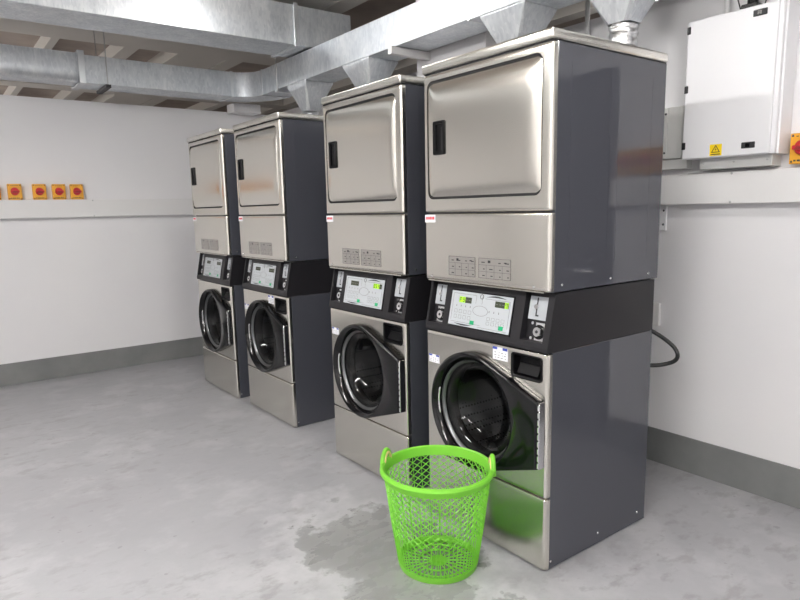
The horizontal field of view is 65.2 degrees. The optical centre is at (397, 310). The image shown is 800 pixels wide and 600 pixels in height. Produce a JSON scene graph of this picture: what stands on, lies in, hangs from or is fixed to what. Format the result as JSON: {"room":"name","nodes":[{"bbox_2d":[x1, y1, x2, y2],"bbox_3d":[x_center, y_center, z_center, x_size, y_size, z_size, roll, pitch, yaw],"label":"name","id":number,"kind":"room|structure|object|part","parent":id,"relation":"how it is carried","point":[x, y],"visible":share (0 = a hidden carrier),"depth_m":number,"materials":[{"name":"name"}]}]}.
{"room":"laundry","nodes":[
{"label":"laundry","id":0,"kind":"room"},
{"bbox_2d":[0,95,265,364],"bbox_3d":[-3.470,-0.509,4.925,5.910,2.335,0.120,-8,11,-36],"label":"wall","id":1,"kind":"structure","parent":0,"point":[69,285],"depth_m":5.46,"materials":[{"name":"white paint"}]},
{"bbox_2d":[7,184,22,199],"bbox_3d":[-3.076,-0.951,5.030,0.099,0.126,0.085,-8,11,-36],"label":"switch","id":2,"kind":"object","parent":1,"relation":"attached to","point":[14,191],"visible":1,"depth_m":5.01,"materials":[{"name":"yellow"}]},
{"bbox_2d":[32,184,46,199],"bbox_3d":[-2.937,-0.971,5.134,0.099,0.126,0.085,-8,11,-36],"label":"switch","id":3,"kind":"object","parent":1,"relation":"attached to","point":[38,190],"visible":1,"depth_m":5.12,"materials":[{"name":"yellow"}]},
{"bbox_2d":[51,184,65,199],"bbox_3d":[-2.822,-0.987,5.218,0.099,0.126,0.085,-8,11,-36],"label":"switch","id":4,"kind":"object","parent":1,"relation":"attached to","point":[58,190],"visible":1,"depth_m":5.20,"materials":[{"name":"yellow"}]},
{"bbox_2d":[69,184,83,198],"bbox_3d":[-2.715,-1.002,5.298,0.099,0.126,0.085,-8,11,-36],"label":"switch","id":5,"kind":"object","parent":1,"relation":"attached to","point":[76,190],"visible":1,"depth_m":5.28,"materials":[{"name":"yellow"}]},
{"bbox_2d":[0,199,192,218],"bbox_3d":[-3.454,-0.764,4.786,5.630,0.148,0.056,-8,11,-36],"label":"cable trunking","id":6,"kind":"object","parent":1,"relation":"attached to","point":[9,209],"visible":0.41,"depth_m":5.37,"materials":[{"name":"white plastic"}]},
{"bbox_2d":[0,336,203,386],"bbox_3d":[-3.457,0.566,5.010,5.790,0.184,0.008,-8,11,-36],"label":"baseboard","id":7,"kind":"structure","parent":1,"relation":"attached to","point":[89,362],"depth_m":5.58,"materials":[{"name":"grey paint"}]},
{"bbox_2d":[227,103,260,115],"bbox_3d":[-1.482,-1.939,6.043,0.270,0.079,0.170,-8,11,-36],"label":"trim","id":8,"kind":"structure","parent":1,"relation":"attached to","point":[234,108],"depth_m":5.98,"materials":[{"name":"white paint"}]},
{"bbox_2d":[0,0,600,114],"bbox_3d":[-1.272,-2.535,4.517,9.600,0.130,15.600,-8,11,-36],"label":"ceiling","id":9,"kind":"structure","parent":0,"point":[368,11],"depth_m":6.46,"materials":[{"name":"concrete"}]},
{"bbox_2d":[3,36,58,95],"bbox_3d":[-1.919,-2.325,4.120,0.070,0.130,15.500,-8,11,-36],"label":"ceiling beam","id":10,"kind":"structure","parent":9,"relation":"attached to","point":[43,42],"depth_m":6.15,"materials":[{"name":"white paint"}]},
{"bbox_2d":[0,0,350,57],"bbox_3d":[-2.721,-2.002,3.514,5.580,0.502,0.460,-8,11,-36],"label":"duct","id":11,"kind":"object","parent":9,"relation":"hanging from","point":[275,29],"visible":0.94,"depth_m":4.38,"materials":[{"name":"silver metal"}]},
{"bbox_2d":[0,0,654,114],"bbox_3d":[-1.337,-1.307,1.740,5.540,1.366,7.000,-8,11,-36],"label":"duct","id":12,"kind":"object","parent":9,"relation":"hanging from","point":[368,53],"visible":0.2,"depth_m":4.56,"materials":[{"name":"silver metal"}]},
{"bbox_3d":[-2.300,-2.127,4.902,0.007,0.715,0.008,-8,11,-36],"label":"hanger rod","id":13,"kind":"part","parent":12,"relation":"part of","materials":[{"name":"silver metal"}]},
{"bbox_2d":[287,80,332,114],"bbox_3d":[-0.723,-1.518,5.170,0.287,0.670,0.310,-8,11,-36],"label":"hood","id":14,"kind":"object","parent":12,"relation":"attached to","point":[308,94],"depth_m":5.06,"materials":[{"name":"silver metal"}]},
{"bbox_2d":[343,57,397,86],"bbox_3d":[-0.199,-1.421,4.482,0.284,0.663,0.330,-8,11,-36],"label":"hood","id":15,"kind":"object","parent":12,"relation":"attached to","point":[362,71],"depth_m":4.35,"materials":[{"name":"silver metal"}]},
{"bbox_2d":[480,0,556,43],"bbox_3d":[0.639,-1.260,3.378,0.283,0.665,0.320,-8,11,-36],"label":"hood","id":16,"kind":"object","parent":12,"relation":"attached to","point":[510,19],"depth_m":3.25,"materials":[{"name":"silver metal"}]},
{"bbox_2d":[590,0,654,46],"bbox_3d":[1.025,-1.186,2.867,0.286,0.666,0.330,-8,11,-36],"label":"hood","id":17,"kind":"object","parent":12,"relation":"attached to","point":[623,18],"depth_m":2.81,"materials":[{"name":"silver metal"}]},
{"bbox_2d":[0,355,799,599],"bbox_3d":[-1.203,0.658,5.033,9.600,0.100,15.600,-8,11,-36],"label":"floor","id":18,"kind":"structure","parent":0,"point":[151,481],"depth_m":2.81,"materials":[{"name":"grey concrete"}]},
{"bbox_2d":[187,128,249,397],"bbox_3d":[-1.134,-0.382,4.997,0.785,1.960,0.689,-8,11,-36],"label":"dryer","id":19,"kind":"object","parent":18,"relation":"on","point":[212,160],"visible":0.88,"depth_m":4.66,"materials":[{"name":"silver metal"}]},
{"bbox_3d":[-1.580,-1.037,4.852,0.014,0.135,0.070,-8,11,-36],"label":"door handle","id":20,"kind":"part","parent":19,"relation":"part of","materials":[{"name":"black plastic"}]},
{"bbox_3d":[-1.488,-0.512,4.846,0.001,0.079,0.156,-8,11,-36],"label":"instruction plate","id":21,"kind":"part","parent":19,"relation":"part of","materials":[{"name":"grey metal"}]},
{"bbox_3d":[-1.435,-1.006,4.689,0.031,0.464,0.606,-8,11,-36],"label":"dryer door","id":22,"kind":"part","parent":19,"relation":"part of","materials":[{"name":"silver metal"}]},
{"bbox_3d":[-1.165,-1.330,4.836,0.699,0.036,0.689,-8,11,-36],"label":"lid","id":23,"kind":"part","parent":19,"relation":"part of","materials":[{"name":"silver metal"}]},
{"bbox_3d":[-1.421,-0.329,4.814,0.033,0.141,0.345,-8,11,-36],"label":"control panel","id":24,"kind":"part","parent":19,"relation":"part of","materials":[{"name":"grey"}]},
{"bbox_3d":[-1.414,-0.573,4.757,0.026,0.280,0.683,-8,11,-36],"label":"dryer panel","id":25,"kind":"part","parent":19,"relation":"part of","materials":[{"name":"silver metal"}]},
{"bbox_3d":[-1.379,-0.491,4.702,0.001,0.079,0.170,-8,11,-36],"label":"instruction plate","id":26,"kind":"part","parent":19,"relation":"part of","materials":[{"name":"grey"}]},
{"bbox_3d":[-1.391,0.478,4.927,0.026,0.285,0.683,-8,11,-36],"label":"kick panel","id":27,"kind":"part","parent":19,"relation":"part of","materials":[{"name":"silver metal"}]},
{"bbox_2d":[198,279,249,397],"bbox_3d":[-1.155,0.168,5.061,0.704,0.847,0.683,-8,11,-36],"label":"washer","id":28,"kind":"object","parent":19,"relation":"in","point":[221,304],"depth_m":4.71,"materials":[{"name":"silver metal"}]},
{"bbox_2d":[232,112,334,426],"bbox_3d":[-0.604,-0.287,4.339,0.785,1.960,0.689,-8,11,-36],"label":"dryer","id":29,"kind":"object","parent":18,"relation":"on","point":[280,156],"visible":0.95,"depth_m":3.99,"materials":[{"name":"silver metal"}]},
{"bbox_3d":[-1.049,-0.942,4.194,0.014,0.135,0.070,-8,11,-36],"label":"door handle","id":30,"kind":"part","parent":29,"relation":"part of","materials":[{"name":"black plastic"}]},
{"bbox_3d":[-0.958,-0.417,4.189,0.001,0.079,0.156,-8,11,-36],"label":"instruction plate","id":31,"kind":"part","parent":29,"relation":"part of","materials":[{"name":"grey"}]},
{"bbox_3d":[-0.905,-0.911,4.031,0.031,0.464,0.606,-8,11,-36],"label":"dryer door","id":32,"kind":"part","parent":29,"relation":"part of","materials":[{"name":"silver metal"}]},
{"bbox_3d":[-0.890,-0.234,4.156,0.033,0.141,0.345,-8,11,-36],"label":"control panel","id":33,"kind":"part","parent":29,"relation":"part of","materials":[{"name":"grey plastic"}]},
{"bbox_3d":[-0.883,-0.478,4.099,0.026,0.280,0.683,-8,11,-36],"label":"dryer panel","id":34,"kind":"part","parent":29,"relation":"part of","materials":[{"name":"silver metal"}]},
{"bbox_3d":[-0.848,-0.396,4.044,0.001,0.079,0.170,-8,11,-36],"label":"instruction plate","id":35,"kind":"part","parent":29,"relation":"part of","materials":[{"name":"grey"}]},
{"bbox_3d":[-0.861,0.573,4.269,0.026,0.285,0.683,-8,11,-36],"label":"kick panel","id":36,"kind":"part","parent":29,"relation":"part of","materials":[{"name":"silver metal"}]},
{"bbox_3d":[-0.635,-1.236,4.178,0.699,0.036,0.689,-8,11,-36],"label":"lid","id":37,"kind":"part","parent":29,"relation":"part of","materials":[{"name":"silver metal"}]},
{"bbox_3d":[-0.695,-0.245,3.948,0.029,0.087,0.088,-8,11,-36],"label":"coin plate","id":38,"kind":"part","parent":29,"relation":"part of","materials":[{"name":"grey metal"}]},
{"bbox_2d":[244,288,334,426],"bbox_3d":[-0.625,0.263,4.403,0.704,0.847,0.683,-8,11,-36],"label":"washer","id":39,"kind":"object","parent":29,"relation":"in","point":[288,336],"depth_m":4.06,"materials":[{"name":"silver metal"}]},
{"bbox_2d":[321,74,431,487],"bbox_3d":[0.114,-0.147,3.378,0.785,1.960,0.689,-8,11,-36],"label":"dryer","id":40,"kind":"object","parent":18,"relation":"on","point":[374,132],"visible":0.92,"depth_m":3.04,"materials":[{"name":"silver metal"}]},
{"bbox_3d":[-0.331,-0.802,3.233,0.014,0.135,0.070,-8,11,-36],"label":"door handle","id":41,"kind":"part","parent":40,"relation":"part of","materials":[{"name":"black plastic"}]},
{"bbox_3d":[-0.300,-0.167,3.413,0.029,0.087,0.080,-8,11,-36],"label":"coin plate","id":42,"kind":"part","parent":40,"relation":"part of","materials":[{"name":"grey metal"}]},
{"bbox_3d":[-0.240,-0.278,3.227,0.001,0.079,0.156,-8,11,-36],"label":"instruction plate","id":43,"kind":"part","parent":40,"relation":"part of","materials":[{"name":"grey"}]},
{"bbox_3d":[-0.186,-0.772,3.070,0.031,0.464,0.606,-8,11,-36],"label":"dryer door","id":44,"kind":"part","parent":40,"relation":"part of","materials":[{"name":"silver metal"}]},
{"bbox_3d":[-0.172,-0.094,3.195,0.033,0.141,0.345,-8,11,-36],"label":"control panel","id":45,"kind":"part","parent":40,"relation":"part of","materials":[{"name":"grey plastic"}]},
{"bbox_3d":[-0.165,-0.338,3.138,0.026,0.280,0.683,-8,11,-36],"label":"dryer panel","id":46,"kind":"part","parent":40,"relation":"part of","materials":[{"name":"silver metal"}]},
{"bbox_3d":[-0.130,-0.257,3.082,0.001,0.079,0.170,-8,11,-36],"label":"instruction plate","id":47,"kind":"part","parent":40,"relation":"part of","materials":[{"name":"grey"}]},
{"bbox_3d":[0.083,-1.096,3.217,0.699,0.036,0.689,-8,11,-36],"label":"lid","id":48,"kind":"part","parent":40,"relation":"part of","materials":[{"name":"silver metal"}]},
{"bbox_3d":[-0.142,0.712,3.308,0.026,0.285,0.683,-8,11,-36],"label":"kick panel","id":49,"kind":"part","parent":40,"relation":"part of","materials":[{"name":"silver metal"}]},
{"bbox_2d":[331,307,429,487],"bbox_3d":[0.094,0.403,3.442,0.704,0.847,0.683,-8,11,-36],"label":"washer","id":50,"kind":"object","parent":40,"relation":"in","point":[380,361],"depth_m":3.15,"materials":[{"name":"silver metal"}]},
{"bbox_3d":[0.023,-0.105,2.987,0.029,0.087,0.088,-8,11,-36],"label":"coin plate","id":51,"kind":"part","parent":40,"relation":"part of","materials":[{"name":"grey metal"}]},
{"bbox_2d":[380,445,495,584],"bbox_3d":[0.155,0.772,2.432,0.444,0.446,0.442,-1,9,3],"label":"laundry basket","id":52,"kind":"object","parent":18,"relation":"on","point":[386,463],"visible":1,"depth_m":2.36,"materials":[{"name":"green plastic"}]},
{"bbox_3d":[-0.045,0.579,2.479,0.017,0.071,0.100,2,10,21],"label":"handle","id":53,"kind":"part","parent":52,"relation":"part of","materials":[{"name":"green plastic"}]},
{"bbox_3d":[0.364,0.584,2.393,0.016,0.071,0.101,-1,9,2],"label":"handle","id":54,"kind":"part","parent":52,"relation":"part of","materials":[{"name":"green plastic"}]},
{"bbox_2d":[422,27,667,569],"bbox_3d":[0.617,-0.049,2.699,0.785,1.960,0.689,-8,11,-36],"label":"dryer","id":55,"kind":"object","parent":18,"relation":"on","point":[544,148],"visible":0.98,"depth_m":2.40,"materials":[{"name":"grey paint"}]},
{"bbox_3d":[0.171,-0.704,2.555,0.014,0.135,0.070,-8,11,-36],"label":"door handle","id":56,"kind":"part","parent":55,"relation":"part of","materials":[{"name":"black plastic"}]},
{"bbox_3d":[0.202,-0.069,2.735,0.029,0.087,0.080,-8,11,-36],"label":"coin plate","id":57,"kind":"part","parent":55,"relation":"part of","materials":[{"name":"grey metal"}]},
{"bbox_3d":[0.263,-0.179,2.549,0.001,0.079,0.156,-8,11,-36],"label":"instruction plate","id":58,"kind":"part","parent":55,"relation":"part of","materials":[{"name":"grey"}]},
{"bbox_3d":[0.330,0.005,2.516,0.033,0.141,0.345,-8,11,-36],"label":"control panel","id":59,"kind":"part","parent":55,"relation":"part of","materials":[{"name":"grey plastic"}]},
{"bbox_3d":[0.316,-0.673,2.391,0.031,0.464,0.606,-8,11,-36],"label":"dryer door","id":60,"kind":"part","parent":55,"relation":"part of","materials":[{"name":"silver metal"}]},
{"bbox_3d":[0.360,0.811,2.629,0.026,0.285,0.683,-8,11,-36],"label":"kick panel","id":61,"kind":"part","parent":55,"relation":"part of","materials":[{"name":"silver metal"}]},
{"bbox_3d":[0.337,-0.240,2.459,0.026,0.280,0.683,-8,11,-36],"label":"dryer panel","id":62,"kind":"part","parent":55,"relation":"part of","materials":[{"name":"silver metal"}]},
{"bbox_3d":[0.373,-0.158,2.404,0.001,0.079,0.170,-8,11,-36],"label":"instruction plate","id":63,"kind":"part","parent":55,"relation":"part of","materials":[{"name":"grey"}]},
{"bbox_3d":[0.526,-0.007,2.308,0.029,0.087,0.088,-8,11,-36],"label":"coin plate","id":64,"kind":"part","parent":55,"relation":"part of","materials":[{"name":"grey metal"}]},
{"bbox_3d":[0.526,0.081,2.300,0.019,0.066,0.046,-8,11,-36],"label":"lock plate","id":65,"kind":"part","parent":55,"relation":"part of","materials":[{"name":"silver metal"}]},
{"bbox_2d":[428,329,651,568],"bbox_3d":[0.596,0.502,2.763,0.704,0.847,0.683,-8,11,-36],"label":"washer","id":66,"kind":"object","parent":55,"relation":"in","point":[565,428],"depth_m":2.49,"materials":[{"name":"silver metal"}]},
{"bbox_3d":[0.586,-0.997,2.538,0.699,0.036,0.689,-8,11,-36],"label":"lid","id":67,"kind":"part","parent":55,"relation":"part of","materials":[{"name":"silver metal"}]},
{"bbox_2d":[650,329,679,366],"bbox_3d":[1.090,0.136,2.902,0.408,0.266,0.077,0,9,8],"label":"power cable","id":68,"kind":"object","parent":55,"relation":"attached to","point":[677,354],"visible":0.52,"depth_m":2.88,"materials":[{"name":"black plastic"}]},
{"bbox_2d":[284,0,799,468],"bbox_3d":[1.597,-0.326,3.003,0.120,2.370,9.050,-8,11,-36],"label":"wall","id":69,"kind":"structure","parent":0,"point":[727,282],"depth_m":3.00,"materials":[{"name":"white paint"}]},
{"bbox_2d":[416,0,495,76],"bbox_3d":[0.433,-0.874,4.195,0.210,3.120,0.660,-8,11,-36],"label":"trim","id":70,"kind":"structure","parent":69,"relation":"attached to","point":[482,40],"depth_m":3.94,"materials":[{"name":"white paint"}]},
{"bbox_2d":[585,0,589,34],"bbox_3d":[1.031,-1.414,3.408,0.026,1.388,0.026,-8,11,-36],"label":"conduit pipe","id":71,"kind":"object","parent":69,"relation":"attached to","point":[587,2],"visible":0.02,"depth_m":3.37,"materials":[{"name":"white metal"}]},
{"bbox_2d":[653,302,660,325],"bbox_3d":[1.312,0.015,3.310,0.050,0.120,0.150,-8,11,-36],"label":"wall socket","id":72,"kind":"object","parent":69,"relation":"attached to","point":[656,306],"visible":0.33,"depth_m":3.26,"materials":[{"name":"white plastic"}]},
{"bbox_2d":[659,206,667,229],"bbox_3d":[1.339,-0.473,3.209,0.015,0.125,0.090,-8,11,-36],"label":"bracket","id":73,"kind":"object","parent":69,"relation":"attached to","point":[663,209],"visible":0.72,"depth_m":3.18,"materials":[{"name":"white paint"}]},
{"bbox_2d":[662,106,691,170],"bbox_3d":[1.339,-0.844,3.092,0.069,0.295,0.220,-8,11,-36],"label":"junction box","id":74,"kind":"object","parent":69,"relation":"attached to","point":[672,159],"visible":0.6,"depth_m":3.04,"materials":[{"name":"grey paint"}]},
{"bbox_3d":[1.349,-0.724,3.117,0.050,0.049,0.220,-8,11,-36],"label":"gland plate","id":75,"kind":"part","parent":74,"relation":"part of","materials":[{"name":"grey paint"}]},
{"bbox_2d":[646,426,799,508],"bbox_3d":[0.406,0.537,4.671,0.008,0.184,5.162,-8,11,-36],"label":"baseboard","id":76,"kind":"structure","parent":69,"relation":"attached to","point":[771,480],"depth_m":3.07,"materials":[{"name":"grey paint"}]},
{"bbox_2d":[660,168,799,204],"bbox_3d":[0.350,-0.791,4.446,0.062,0.144,5.158,-8,11,-36],"label":"cable trunking","id":77,"kind":"object","parent":69,"relation":"attached to","point":[770,185],"visible":0.27,"depth_m":2.85,"materials":[{"name":"white plastic"}]},
{"bbox_2d":[681,0,799,169],"bbox_3d":[1.507,-0.969,2.776,0.146,0.660,0.411,-8,11,-36],"label":"electrical cabinet","id":78,"kind":"object","parent":69,"relation":"attached to","point":[739,89],"visible":1,"depth_m":2.70,"materials":[{"name":"white metal"}]},
{"bbox_2d":[724,0,730,13],"bbox_3d":[1.475,-1.662,2.760,0.024,0.710,0.024,-8,11,-36],"label":"conduit pipe","id":79,"kind":"object","parent":78,"relation":"attached to","point":[726,2],"visible":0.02,"depth_m":2.80,"materials":[{"name":"white"}]},
{"bbox_3d":[1.545,-0.668,2.829,0.090,0.049,0.316,-8,11,-36],"label":"gland plate","id":80,"kind":"part","parent":78,"relation":"part of","materials":[{"name":"grey paint"}]},
{"bbox_2d":[737,0,766,9],"bbox_3d":[1.537,-1.373,2.698,0.070,0.163,0.156,-8,11,-36],"label":"cable gland","id":81,"kind":"object","parent":78,"relation":"attached to","point":[750,3],"visible":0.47,"depth_m":2.69,"materials":[{"name":"black plastic"}]},
{"bbox_2d":[789,133,799,163],"bbox_3d":[1.701,-0.679,2.620,0.085,0.126,0.099,-8,11,-36],"label":"switch","id":82,"kind":"object","parent":69,"relation":"attached to","point":[794,156],"visible":1,"depth_m":2.64,"materials":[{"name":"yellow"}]}
]}

